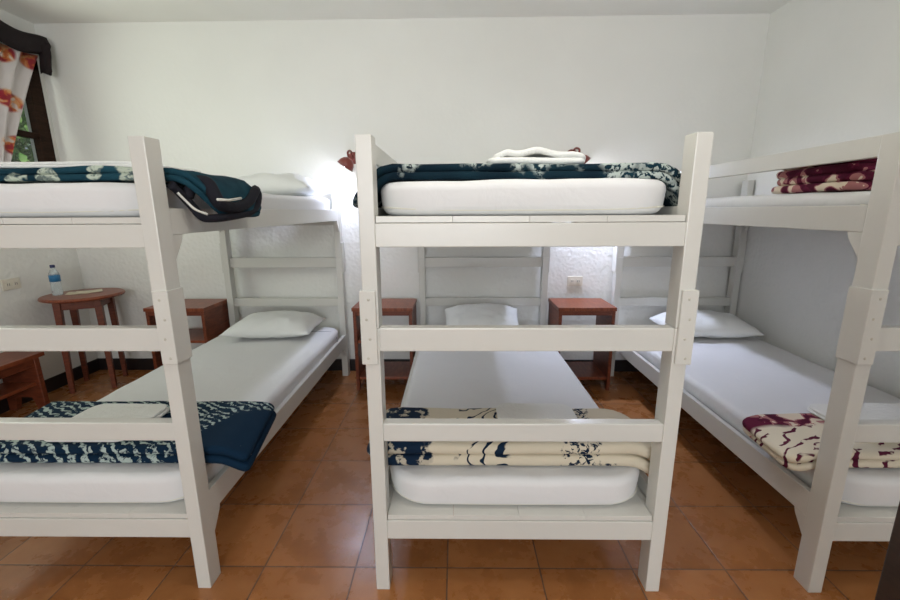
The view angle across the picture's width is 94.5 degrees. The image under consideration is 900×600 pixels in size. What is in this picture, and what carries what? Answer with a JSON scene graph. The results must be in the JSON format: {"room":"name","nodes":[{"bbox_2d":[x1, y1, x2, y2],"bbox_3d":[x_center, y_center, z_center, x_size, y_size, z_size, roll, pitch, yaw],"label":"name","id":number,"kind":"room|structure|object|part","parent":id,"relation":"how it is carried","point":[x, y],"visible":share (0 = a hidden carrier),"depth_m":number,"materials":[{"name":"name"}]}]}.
{"room":"dormitory","nodes":[
{"label":"dormitory","id":0,"kind":"room"},
{"bbox_2d":[0,9,97,383],"bbox_3d":[-3.100,-0.049,0.241,0.090,2.660,6.256,0,12,1],"label":"wall","id":1,"kind":"structure","parent":0,"point":[20,306],"depth_m":3.05,"materials":[{"name":"white paint"}]},
{"bbox_2d":[0,277,21,290],"bbox_3d":[-3.013,-0.110,2.858,0.015,0.076,0.120,0,12,1],"label":"wall socket","id":2,"kind":"object","parent":1,"relation":"attached to","point":[12,283],"visible":1,"depth_m":2.85,"materials":[{"name":"beige plastic"}]},
{"bbox_2d":[0,20,51,75],"bbox_3d":[-2.947,-1.542,1.988,0.145,0.270,2.102,0,12,1],"label":"valance","id":3,"kind":"object","parent":1,"relation":"attached to","point":[21,41],"visible":1,"depth_m":2.86,"materials":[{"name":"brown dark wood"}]},
{"bbox_2d":[0,42,37,161],"bbox_3d":[-2.965,-1.210,2.787,0.058,0.982,0.603,0,12,0],"label":"curtain","id":4,"kind":"object","parent":3,"relation":"hanging from","point":[16,67],"visible":0.81,"depth_m":2.81,"materials":[{"name":"multicoloured fabric"}]},
{"bbox_2d":[16,60,55,161],"bbox_3d":[-3.034,-1.022,2.151,0.055,1.040,2.000,0,12,1],"label":"window","id":5,"kind":"structure","parent":1,"relation":"in","point":[35,102],"depth_m":3.04,"materials":[{"name":"brown wood"}]},
{"bbox_2d":[0,359,99,413],"bbox_3d":[-3.044,1.203,0.503,0.012,0.100,6.243,0,12,1],"label":"baseboard","id":6,"kind":"structure","parent":1,"relation":"attached to","point":[53,383],"depth_m":3.20,"materials":[{"name":"black tile"}]},
{"bbox_2d":[0,0,790,23],"bbox_3d":[-0.429,-1.403,-0.083,5.665,0.100,6.655,0,12,1],"label":"ceiling","id":7,"kind":"structure","parent":0,"point":[33,11],"depth_m":2.82,"materials":[{"name":"paint"}]},
{"bbox_2d":[24,13,769,359],"bbox_3d":[-0.383,-0.731,3.363,5.665,2.660,0.286,0,12,1],"label":"wall","id":8,"kind":"structure","parent":0,"point":[235,99],"depth_m":3.10,"materials":[{"name":"white paint"}]},
{"bbox_2d":[337,150,355,171],"bbox_3d":[-0.755,-1.026,3.071,0.115,0.162,0.228,1,12,5],"label":"wall lamp","id":9,"kind":"object","parent":8,"relation":"attached to","point":[348,162],"visible":0.96,"depth_m":3.00,"materials":[{"name":"red ceramic"}]},
{"bbox_3d":[-0.760,-0.987,3.028,0.115,0.104,0.126,0,12,1],"label":"lamp shade","id":10,"kind":"part","parent":9,"relation":"part of","materials":[{"name":"red ceramic"}]},
{"bbox_3d":[-0.736,-1.073,3.082,0.030,0.077,0.158,0,12,1],"label":"arm","id":11,"kind":"part","parent":9,"relation":"part of","materials":[{"name":"red ceramic"}]},
{"bbox_3d":[-0.734,-1.079,3.160,0.090,0.090,0.022,0,12,1],"label":"wall plate","id":12,"kind":"part","parent":9,"relation":"part of","materials":[{"name":"red ceramic"}]},
{"bbox_2d":[97,358,639,371],"bbox_3d":[-0.379,0.548,3.507,5.265,0.100,0.012,0,12,1],"label":"baseboard","id":13,"kind":"structure","parent":8,"relation":"attached to","point":[132,363],"depth_m":3.52,"materials":[{"name":"black tile"}]},
{"bbox_2d":[567,276,582,285],"bbox_3d":[1.000,-0.151,3.326,0.120,0.076,0.015,0,12,1],"label":"wall socket","id":14,"kind":"object","parent":8,"relation":"attached to","point":[572,280],"visible":1,"depth_m":3.32,"materials":[{"name":"beige plastic"}]},
{"bbox_2d":[568,147,590,163],"bbox_3d":[0.943,-1.033,3.038,0.115,0.164,0.236,-2,12,-9],"label":"wall lamp","id":15,"kind":"object","parent":8,"relation":"attached to","point":[588,158],"visible":0.27,"depth_m":2.98,"materials":[{"name":"red ceramic"}]},
{"bbox_2d":[0,370,888,599],"bbox_3d":[-0.417,1.296,0.495,5.665,0.100,6.655,0,12,1],"label":"floor","id":16,"kind":"structure","parent":0,"point":[298,524],"depth_m":1.67,"materials":[{"name":"tile"}]},
{"bbox_2d":[0,352,49,409],"bbox_3d":[-2.879,0.641,2.404,0.265,0.402,0.920,0,12,1],"label":"table","id":17,"kind":"object","parent":16,"relation":"on","point":[21,374],"visible":0.92,"depth_m":2.78,"materials":[{"name":"red wood"}]},
{"bbox_2d":[0,382,36,399],"bbox_3d":[-2.891,0.646,2.405,0.220,0.022,0.800,0,12,1],"label":"shelf","id":18,"kind":"object","parent":17,"relation":"attached to","point":[7,389],"depth_m":2.71,"materials":[{"name":"brown wood"}]},
{"bbox_2d":[38,288,127,393],"bbox_3d":[-2.746,0.305,3.194,0.500,0.725,0.500,0,12,1],"label":"side table","id":19,"kind":"object","parent":16,"relation":"on","point":[97,300],"visible":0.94,"depth_m":3.08,"materials":[{"name":"red wood"}]},
{"bbox_2d":[48,265,63,295],"bbox_3d":[-2.884,-0.145,3.038,0.064,0.223,0.064,0,12,1],"label":"water bottle","id":20,"kind":"object","parent":19,"relation":"on","point":[54,277],"visible":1,"depth_m":3.02,"materials":[{"name":"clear plastic"}]},
{"bbox_2d":[48,275,60,281],"bbox_3d":[-2.884,-0.159,3.035,0.064,0.048,0.064,0,12,1],"label":"label","id":21,"kind":"object","parent":20,"relation":"on","point":[52,278],"depth_m":3.01,"materials":[{"name":"blue plastic"}]},
{"bbox_3d":[-2.811,0.351,3.045,0.046,0.698,0.046,-5,13,-22],"label":"leg","id":22,"kind":"part","parent":19,"relation":"part of","materials":[{"name":"red wood"}]},
{"bbox_3d":[-2.901,0.306,3.261,0.046,0.698,0.046,-5,13,-22],"label":"leg","id":23,"kind":"part","parent":19,"relation":"part of","materials":[{"name":"red wood"}]},
{"bbox_2d":[65,289,102,294],"bbox_3d":[-2.761,-0.060,3.146,0.220,0.014,0.121,-8,14,-33],"label":"leaflet","id":24,"kind":"object","parent":19,"relation":"on","point":[96,290],"visible":1,"depth_m":3.13,"materials":[{"name":"beige paper"}]},
{"bbox_3d":[-2.591,0.332,3.133,0.046,0.698,0.046,-5,13,-22],"label":"leg","id":25,"kind":"part","parent":19,"relation":"part of","materials":[{"name":"red wood"}]},
{"bbox_3d":[-2.681,0.286,3.349,0.046,0.698,0.046,-5,13,-22],"label":"leg","id":26,"kind":"part","parent":19,"relation":"part of","materials":[{"name":"red wood"}]},
{"bbox_2d":[0,136,349,587],"bbox_3d":[-1.310,0.074,2.325,0.943,1.530,2.047,0,12,1],"label":"bunk bed","id":27,"kind":"object","parent":16,"relation":"on","point":[159,229],"visible":0.75,"depth_m":1.38,"materials":[{"name":"white paint"}]},
{"bbox_3d":[-1.762,-0.439,2.222,0.024,0.080,1.893,0,12,1],"label":"rail","id":28,"kind":"part","parent":27,"relation":"part of","materials":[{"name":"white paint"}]},
{"bbox_3d":[-1.325,-0.191,1.251,0.835,0.070,0.026,0,12,1],"label":"rail","id":29,"kind":"part","parent":27,"relation":"part of","materials":[{"name":"white paint"}]},
{"bbox_3d":[-1.320,0.792,1.462,0.835,0.072,0.026,0,12,1],"label":"rail","id":30,"kind":"part","parent":27,"relation":"part of","materials":[{"name":"white paint"}]},
{"bbox_2d":[0,182,329,216],"bbox_3d":[-1.303,-0.503,2.182,0.868,0.108,1.924,0,12,1],"label":"mattress","id":31,"kind":"object","parent":27,"relation":"on","point":[90,199],"visible":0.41,"depth_m":1.25,"materials":[{"name":"white fabric"}]},
{"bbox_2d":[0,165,261,222],"bbox_3d":[-1.243,-0.369,1.490,1.009,0.176,0.454,0,12,1],"label":"blanket","id":32,"kind":"object","parent":31,"relation":"on","point":[232,198],"visible":0.77,"depth_m":1.33,"materials":[{"name":"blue fabric"}]},
{"bbox_2d":[0,161,200,172],"bbox_3d":[-1.370,-0.479,1.534,0.730,0.022,0.383,0,12,1],"label":"towel","id":33,"kind":"object","parent":32,"relation":"on","point":[3,165],"visible":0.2,"depth_m":1.35,"materials":[{"name":"white fabric"}]},
{"bbox_3d":[-0.768,-0.318,1.381,0.078,0.072,0.222,6,14,27],"label":"pale trim","id":34,"kind":"part","parent":32,"relation":"part of","materials":[{"name":"grey fabric"}]},
{"bbox_2d":[237,173,327,195],"bbox_3d":[-1.182,-0.781,2.844,0.580,0.162,0.420,0,12,1],"label":"pillow","id":35,"kind":"object","parent":31,"relation":"on","point":[291,184],"visible":0.57,"depth_m":2.68,"materials":[{"name":"white fabric"}]},
{"bbox_2d":[0,327,337,502],"bbox_3d":[-1.297,0.468,2.390,0.873,0.131,1.924,0,12,1],"label":"mattress","id":36,"kind":"object","parent":27,"relation":"on","point":[224,368],"visible":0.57,"depth_m":2.08,"materials":[{"name":"white fabric"}]},
{"bbox_2d":[0,401,275,471],"bbox_3d":[-1.246,0.533,1.673,1.053,0.103,0.385,0,12,1],"label":"blanket","id":37,"kind":"object","parent":36,"relation":"on","point":[233,433],"visible":0.62,"depth_m":1.51,"materials":[{"name":"navy patterned fabric"}]},
{"bbox_2d":[44,403,168,441],"bbox_3d":[-1.333,0.476,1.635,0.330,0.024,0.272,0,12,1],"label":"towel","id":38,"kind":"object","parent":37,"relation":"on","point":[109,410],"visible":0.47,"depth_m":1.69,"materials":[{"name":"white fabric"}]},
{"bbox_2d":[219,310,325,337],"bbox_3d":[-1.283,0.173,3.071,0.620,0.170,0.440,-1,12,-1],"label":"pillow","id":39,"kind":"object","parent":36,"relation":"on","point":[268,324],"visible":1,"depth_m":2.90,"materials":[{"name":"white fabric"}]},
{"bbox_3d":[-0.876,0.080,1.315,0.049,0.233,0.076,0,12,1],"label":"joining plate","id":40,"kind":"part","parent":27,"relation":"part of","materials":[{"name":"white paint"}]},
{"bbox_3d":[-0.882,0.278,1.363,0.047,1.530,0.066,0,12,1],"label":"post","id":41,"kind":"part","parent":27,"relation":"part of","materials":[{"name":"white paint"}]},
{"bbox_3d":[-1.746,-0.331,3.252,0.049,0.233,0.076,0,12,1],"label":"joining plate","id":42,"kind":"part","parent":27,"relation":"part of","materials":[{"name":"white paint"}]},
{"bbox_3d":[-1.738,-0.131,3.289,0.047,1.530,0.066,0,12,1],"label":"post","id":43,"kind":"part","parent":27,"relation":"part of","materials":[{"name":"white paint"}]},
{"bbox_3d":[-0.863,-0.440,2.210,0.024,0.080,1.893,0,12,1],"label":"rail","id":44,"kind":"part","parent":27,"relation":"part of","materials":[{"name":"white paint"}]},
{"bbox_3d":[-0.859,0.525,2.417,0.024,0.094,1.893,0,12,1],"label":"rail","id":45,"kind":"part","parent":27,"relation":"part of","materials":[{"name":"white paint"}]},
{"bbox_3d":[-1.300,-0.608,3.198,0.835,0.070,0.026,0,12,1],"label":"rail","id":46,"kind":"part","parent":27,"relation":"part of","materials":[{"name":"white paint"}]},
{"bbox_3d":[-0.858,-0.132,3.278,0.047,1.530,0.066,0,12,1],"label":"post","id":47,"kind":"part","parent":27,"relation":"part of","materials":[{"name":"white paint"}]},
{"bbox_3d":[-0.852,-0.332,3.240,0.049,0.233,0.076,0,12,1],"label":"joining plate","id":48,"kind":"part","parent":27,"relation":"part of","materials":[{"name":"white paint"}]},
{"bbox_2d":[143,299,229,369],"bbox_3d":[-1.999,0.337,3.239,0.442,0.638,0.338,0,12,1],"label":"nightstand","id":49,"kind":"object","parent":16,"relation":"on","point":[214,314],"visible":0.36,"depth_m":3.13,"materials":[{"name":"red wood"}]},
{"bbox_3d":[-2.201,0.350,3.248,0.024,0.611,0.330,0,12,1],"label":"panel","id":50,"kind":"part","parent":49,"relation":"part of","materials":[{"name":"red wood"}]},
{"bbox_3d":[-2.002,0.099,3.035,0.380,0.033,0.016,0,12,1],"label":"rail","id":51,"kind":"part","parent":49,"relation":"part of","materials":[{"name":"red wood"}]},
{"bbox_2d":[189,329,204,342],"bbox_3d":[-1.999,0.276,3.233,0.380,0.020,0.324,0,12,1],"label":"shelf","id":52,"kind":"object","parent":49,"relation":"attached to","point":[196,335],"depth_m":3.17,"materials":[{"name":"brown wood"}]},
{"bbox_3d":[-1.796,0.349,3.243,0.024,0.611,0.330,0,12,1],"label":"panel","id":53,"kind":"part","parent":49,"relation":"part of","materials":[{"name":"red wood"}]},
{"bbox_2d":[351,298,416,389],"bbox_3d":[-0.486,0.335,3.219,0.442,0.638,0.338,0,12,1],"label":"nightstand","id":54,"kind":"object","parent":16,"relation":"on","point":[391,306],"visible":0.51,"depth_m":3.11,"materials":[{"name":"red wood"}]},
{"bbox_3d":[-0.689,0.347,3.228,0.024,0.611,0.330,0,12,1],"label":"panel","id":55,"kind":"part","parent":54,"relation":"part of","materials":[{"name":"red wood"}]},
{"bbox_3d":[-0.489,0.097,3.015,0.380,0.033,0.016,0,12,1],"label":"rail","id":56,"kind":"part","parent":54,"relation":"part of","materials":[{"name":"red wood"}]},
{"bbox_2d":[360,362,409,378],"bbox_3d":[-0.485,0.551,3.273,0.380,0.022,0.324,0,12,1],"label":"shelf","id":57,"kind":"object","parent":54,"relation":"attached to","point":[392,370],"depth_m":3.23,"materials":[{"name":"brown wood"}]},
{"bbox_3d":[-0.283,0.347,3.223,0.024,0.611,0.330,0,12,1],"label":"panel","id":58,"kind":"part","parent":54,"relation":"part of","materials":[{"name":"red wood"}]},
{"bbox_2d":[354,132,713,590],"bbox_3d":[0.247,0.071,2.305,1.015,1.530,2.047,0,12,1],"label":"bunk bed","id":59,"kind":"object","parent":16,"relation":"on","point":[643,517],"visible":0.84,"depth_m":1.31,"materials":[{"name":"white paint"}]},
{"bbox_3d":[-0.248,0.079,1.307,0.049,0.233,0.076,0,12,1],"label":"joining plate","id":60,"kind":"part","parent":59,"relation":"part of","materials":[{"name":"white paint"}]},
{"bbox_3d":[-0.240,0.277,1.354,0.047,1.530,0.066,0,12,1],"label":"post","id":61,"kind":"part","parent":59,"relation":"part of","materials":[{"name":"white paint"}]},
{"bbox_3d":[-0.241,-0.646,2.158,0.024,0.062,1.893,0,12,1],"label":"guard rail","id":62,"kind":"part","parent":59,"relation":"part of","materials":[{"name":"white paint"}]},
{"bbox_3d":[-0.240,-0.441,2.202,0.024,0.080,1.893,0,12,1],"label":"rail","id":63,"kind":"part","parent":59,"relation":"part of","materials":[{"name":"white paint"}]},
{"bbox_3d":[-0.236,0.524,2.409,0.024,0.094,1.893,0,12,1],"label":"rail","id":64,"kind":"part","parent":59,"relation":"part of","materials":[{"name":"white paint"}]},
{"bbox_3d":[-0.216,-0.133,3.270,0.047,1.530,0.066,0,12,1],"label":"post","id":65,"kind":"part","parent":59,"relation":"part of","materials":[{"name":"white paint"}]},
{"bbox_3d":[0.258,-0.611,3.178,0.907,0.070,0.026,0,12,1],"label":"rail","id":66,"kind":"part","parent":59,"relation":"part of","materials":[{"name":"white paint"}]},
{"bbox_2d":[390,351,638,504],"bbox_3d":[0.248,0.468,2.370,0.932,0.125,1.924,0,12,1],"label":"mattress","id":67,"kind":"object","parent":59,"relation":"on","point":[439,379],"visible":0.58,"depth_m":1.53,"materials":[{"name":"white fabric"}]},
{"bbox_2d":[444,303,518,324],"bbox_3d":[0.231,0.151,2.986,0.560,0.225,0.399,0,12,1],"label":"pillow","id":68,"kind":"object","parent":67,"relation":"on","point":[481,313],"visible":0.58,"depth_m":2.92,"materials":[{"name":"white fabric"}]},
{"bbox_2d":[367,407,651,473],"bbox_3d":[0.237,0.540,1.615,1.083,0.137,0.305,0,12,1],"label":"blanket","id":69,"kind":"object","parent":67,"relation":"on","point":[632,454],"visible":0.42,"depth_m":1.47,"materials":[{"name":"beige fabric"}]},
{"bbox_2d":[496,403,577,418],"bbox_3d":[0.341,0.456,1.623,0.310,0.014,0.238,0,12,1],"label":"towel","id":70,"kind":"object","parent":69,"relation":"on","point":[504,410],"visible":0.61,"depth_m":1.66,"materials":[{"name":"white fabric"}]},
{"bbox_3d":[0.237,0.789,1.442,0.907,0.072,0.026,0,12,1],"label":"rail","id":71,"kind":"part","parent":59,"relation":"part of","materials":[{"name":"white paint"}]},
{"bbox_2d":[381,178,665,215],"bbox_3d":[0.241,-0.505,2.162,0.922,0.108,1.924,0,12,1],"label":"mattress","id":72,"kind":"object","parent":59,"relation":"on","point":[591,196],"visible":1,"depth_m":1.23,"materials":[{"name":"white fabric"}]},
{"bbox_2d":[353,162,680,207],"bbox_3d":[0.227,-0.390,1.500,1.080,0.159,0.466,0,12,1],"label":"blanket","id":73,"kind":"object","parent":72,"relation":"on","point":[670,176],"visible":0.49,"depth_m":1.27,"materials":[{"name":"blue fabric"}]},
{"bbox_2d":[486,147,585,163],"bbox_3d":[0.283,-0.490,1.446,0.322,0.056,0.260,0,12,1],"label":"towel","id":74,"kind":"object","parent":73,"relation":"on","point":[534,155],"visible":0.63,"depth_m":1.34,"materials":[{"name":"white fabric"}]},
{"bbox_3d":[0.233,-0.193,1.231,0.907,0.070,0.026,0,12,1],"label":"rail","id":75,"kind":"part","parent":59,"relation":"part of","materials":[{"name":"white paint"}]},
{"bbox_3d":[0.736,-0.135,3.257,0.047,1.530,0.066,0,12,1],"label":"post","id":76,"kind":"part","parent":59,"relation":"part of","materials":[{"name":"white paint"}]},
{"bbox_3d":[0.735,0.522,2.396,0.024,0.094,1.893,0,12,1],"label":"rail","id":77,"kind":"part","parent":59,"relation":"part of","materials":[{"name":"white paint"}]},
{"bbox_3d":[0.731,-0.443,2.189,0.024,0.080,1.893,0,12,1],"label":"rail","id":78,"kind":"part","parent":59,"relation":"part of","materials":[{"name":"white paint"}]},
{"bbox_3d":[0.711,0.276,1.342,0.047,1.530,0.066,0,12,1],"label":"post","id":79,"kind":"part","parent":59,"relation":"part of","materials":[{"name":"white paint"}]},
{"bbox_3d":[0.718,0.078,1.294,0.049,0.233,0.076,0,12,1],"label":"joining plate","id":80,"kind":"part","parent":59,"relation":"part of","materials":[{"name":"white paint"}]},
{"bbox_2d":[548,298,616,390],"bbox_3d":[0.989,0.332,3.200,0.417,0.638,0.338,0,12,1],"label":"nightstand","id":81,"kind":"object","parent":16,"relation":"on","point":[605,312],"visible":0.7,"depth_m":3.11,"materials":[{"name":"red wood"}]},
{"bbox_3d":[0.798,0.345,3.209,0.024,0.611,0.330,0,12,1],"label":"panel","id":82,"kind":"part","parent":81,"relation":"part of","materials":[{"name":"red wood"}]},
{"bbox_2d":[566,362,606,379],"bbox_3d":[0.990,0.549,3.253,0.355,0.022,0.324,0,12,1],"label":"shelf","id":83,"kind":"object","parent":81,"relation":"attached to","point":[582,370],"depth_m":3.20,"materials":[{"name":"brown wood"}]},
{"bbox_3d":[0.986,0.094,2.996,0.355,0.033,0.016,0,12,1],"label":"rail","id":84,"kind":"part","parent":81,"relation":"part of","materials":[{"name":"red wood"}]},
{"bbox_3d":[1.179,0.344,3.204,0.024,0.611,0.330,0,12,1],"label":"panel","id":85,"kind":"part","parent":81,"relation":"part of","materials":[{"name":"red wood"}]},
{"bbox_2d":[611,132,899,592],"bbox_3d":[1.746,0.069,2.285,0.972,1.530,2.047,0,12,1],"label":"bunk bed","id":86,"kind":"object","parent":16,"relation":"on","point":[873,229],"visible":0.64,"depth_m":1.41,"materials":[{"name":"white paint"}]},
{"bbox_3d":[1.296,-0.336,3.212,0.049,0.233,0.076,0,12,1],"label":"joining plate","id":87,"kind":"part","parent":86,"relation":"part of","materials":[{"name":"white paint"}]},
{"bbox_3d":[1.304,-0.136,3.250,0.047,1.530,0.066,0,12,1],"label":"post","id":88,"kind":"part","parent":86,"relation":"part of","materials":[{"name":"white paint"}]},
{"bbox_3d":[1.284,0.521,2.389,0.024,0.094,1.893,0,12,1],"label":"rail","id":89,"kind":"part","parent":86,"relation":"part of","materials":[{"name":"white paint"}]},
{"bbox_3d":[2.219,-0.337,3.200,0.049,0.233,0.076,0,12,1],"label":"joining plate","id":90,"kind":"part","parent":86,"relation":"part of","materials":[{"name":"white paint"}]},
{"bbox_3d":[2.212,-0.137,3.238,0.047,1.530,0.066,0,12,1],"label":"post","id":91,"kind":"part","parent":86,"relation":"part of","materials":[{"name":"white paint"}]},
{"bbox_2d":[636,336,899,506],"bbox_3d":[1.745,0.464,2.350,0.889,0.129,1.924,0,12,1],"label":"mattress","id":92,"kind":"object","parent":86,"relation":"on","point":[737,379],"visible":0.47,"depth_m":2.14,"materials":[{"name":"white fabric"}]},
{"bbox_2d":[648,310,763,337],"bbox_3d":[1.842,0.169,3.030,0.620,0.167,0.420,1,12,5],"label":"pillow","id":93,"kind":"object","parent":92,"relation":"on","point":[709,324],"visible":0.63,"depth_m":2.87,"materials":[{"name":"white fabric"}]},
{"bbox_2d":[742,413,899,470],"bbox_3d":[1.679,0.535,1.590,0.988,0.086,0.310,0,12,1],"label":"blanket","id":94,"kind":"object","parent":92,"relation":"on","point":[793,440],"visible":0.56,"depth_m":1.52,"materials":[{"name":"beige fabric"}]},
{"bbox_2d":[807,403,899,419],"bbox_3d":[1.777,0.470,1.627,0.590,0.026,0.260,0,12,1],"label":"towel","id":95,"kind":"object","parent":94,"relation":"on","point":[869,410],"visible":0.41,"depth_m":1.69,"materials":[{"name":"white fabric"}]},
{"bbox_3d":[1.279,-0.648,2.139,0.024,0.062,1.893,0,12,1],"label":"guard rail","id":96,"kind":"part","parent":86,"relation":"part of","materials":[{"name":"white paint"}]},
{"bbox_3d":[1.280,-0.444,2.182,0.024,0.080,1.893,0,12,1],"label":"rail","id":97,"kind":"part","parent":86,"relation":"part of","materials":[{"name":"white paint"}]},
{"bbox_2d":[705,191,870,206],"bbox_3d":[1.741,-0.492,2.146,0.888,0.076,1.922,0,12,1],"label":"mattress","id":98,"kind":"object","parent":86,"relation":"on","point":[818,198],"visible":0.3,"depth_m":1.56,"materials":[{"name":"white fabric"}]},
{"bbox_2d":[771,158,877,193],"bbox_3d":[1.716,-0.457,1.516,0.826,0.121,0.368,0,12,1],"label":"blanket","id":99,"kind":"object","parent":98,"relation":"on","point":[851,176],"visible":0.6,"depth_m":1.44,"materials":[{"name":"red fabric"}]},
{"bbox_3d":[1.279,0.275,1.335,0.047,1.530,0.066,0,12,1],"label":"post","id":100,"kind":"part","parent":86,"relation":"part of","materials":[{"name":"white paint"}]},
{"bbox_3d":[1.271,0.077,1.287,0.049,0.233,0.076,0,12,1],"label":"joining plate","id":101,"kind":"part","parent":86,"relation":"part of","materials":[{"name":"white paint"}]},
{"bbox_3d":[1.736,0.787,1.422,0.864,0.072,0.026,0,12,1],"label":"rail","id":102,"kind":"part","parent":86,"relation":"part of","materials":[{"name":"white paint"}]},
{"bbox_2d":[875,502,899,599],"bbox_3d":[0.812,0.235,0.265,0.091,2.040,0.920,0,12,1],"label":"door","id":103,"kind":"structure","parent":16,"relation":"on","point":[888,588],"depth_m":0.78,"materials":[{"name":"brown wood"}]},
{"bbox_2d":[735,0,899,398],"bbox_3d":[2.309,-0.054,0.151,0.200,2.660,6.214,0,12,1],"label":"wall","id":104,"kind":"structure","parent":0,"point":[831,70],"depth_m":2.54,"materials":[{"name":"white paint"}]},
{"label":"outside","id":105,"kind":"structure","parent":0,"visible":0},
{"bbox_3d":[-8.584,0.786,3.325,10.740,0.180,18.000,0,12,1],"label":"ground","id":106,"kind":"structure","parent":105,"visible":0},
{"bbox_2d":[12,110,31,161],"bbox_3d":[-6.515,-2.113,6.385,2.608,4.151,2.656,8,14,33],"label":"tree","id":107,"kind":"object","parent":106,"relation":"on","point":[23,110],"visible":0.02,"depth_m":5.94,"materials":[{"name":"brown plant"}]},
{"bbox_2d":[11,107,34,161],"bbox_3d":[-4.623,-1.195,4.290,1.983,3.219,2.059,0,12,1],"label":"tree","id":108,"kind":"object","parent":106,"relation":"on","point":[21,155],"visible":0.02,"depth_m":4.10,"materials":[{"name":"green plant"}]}
]}

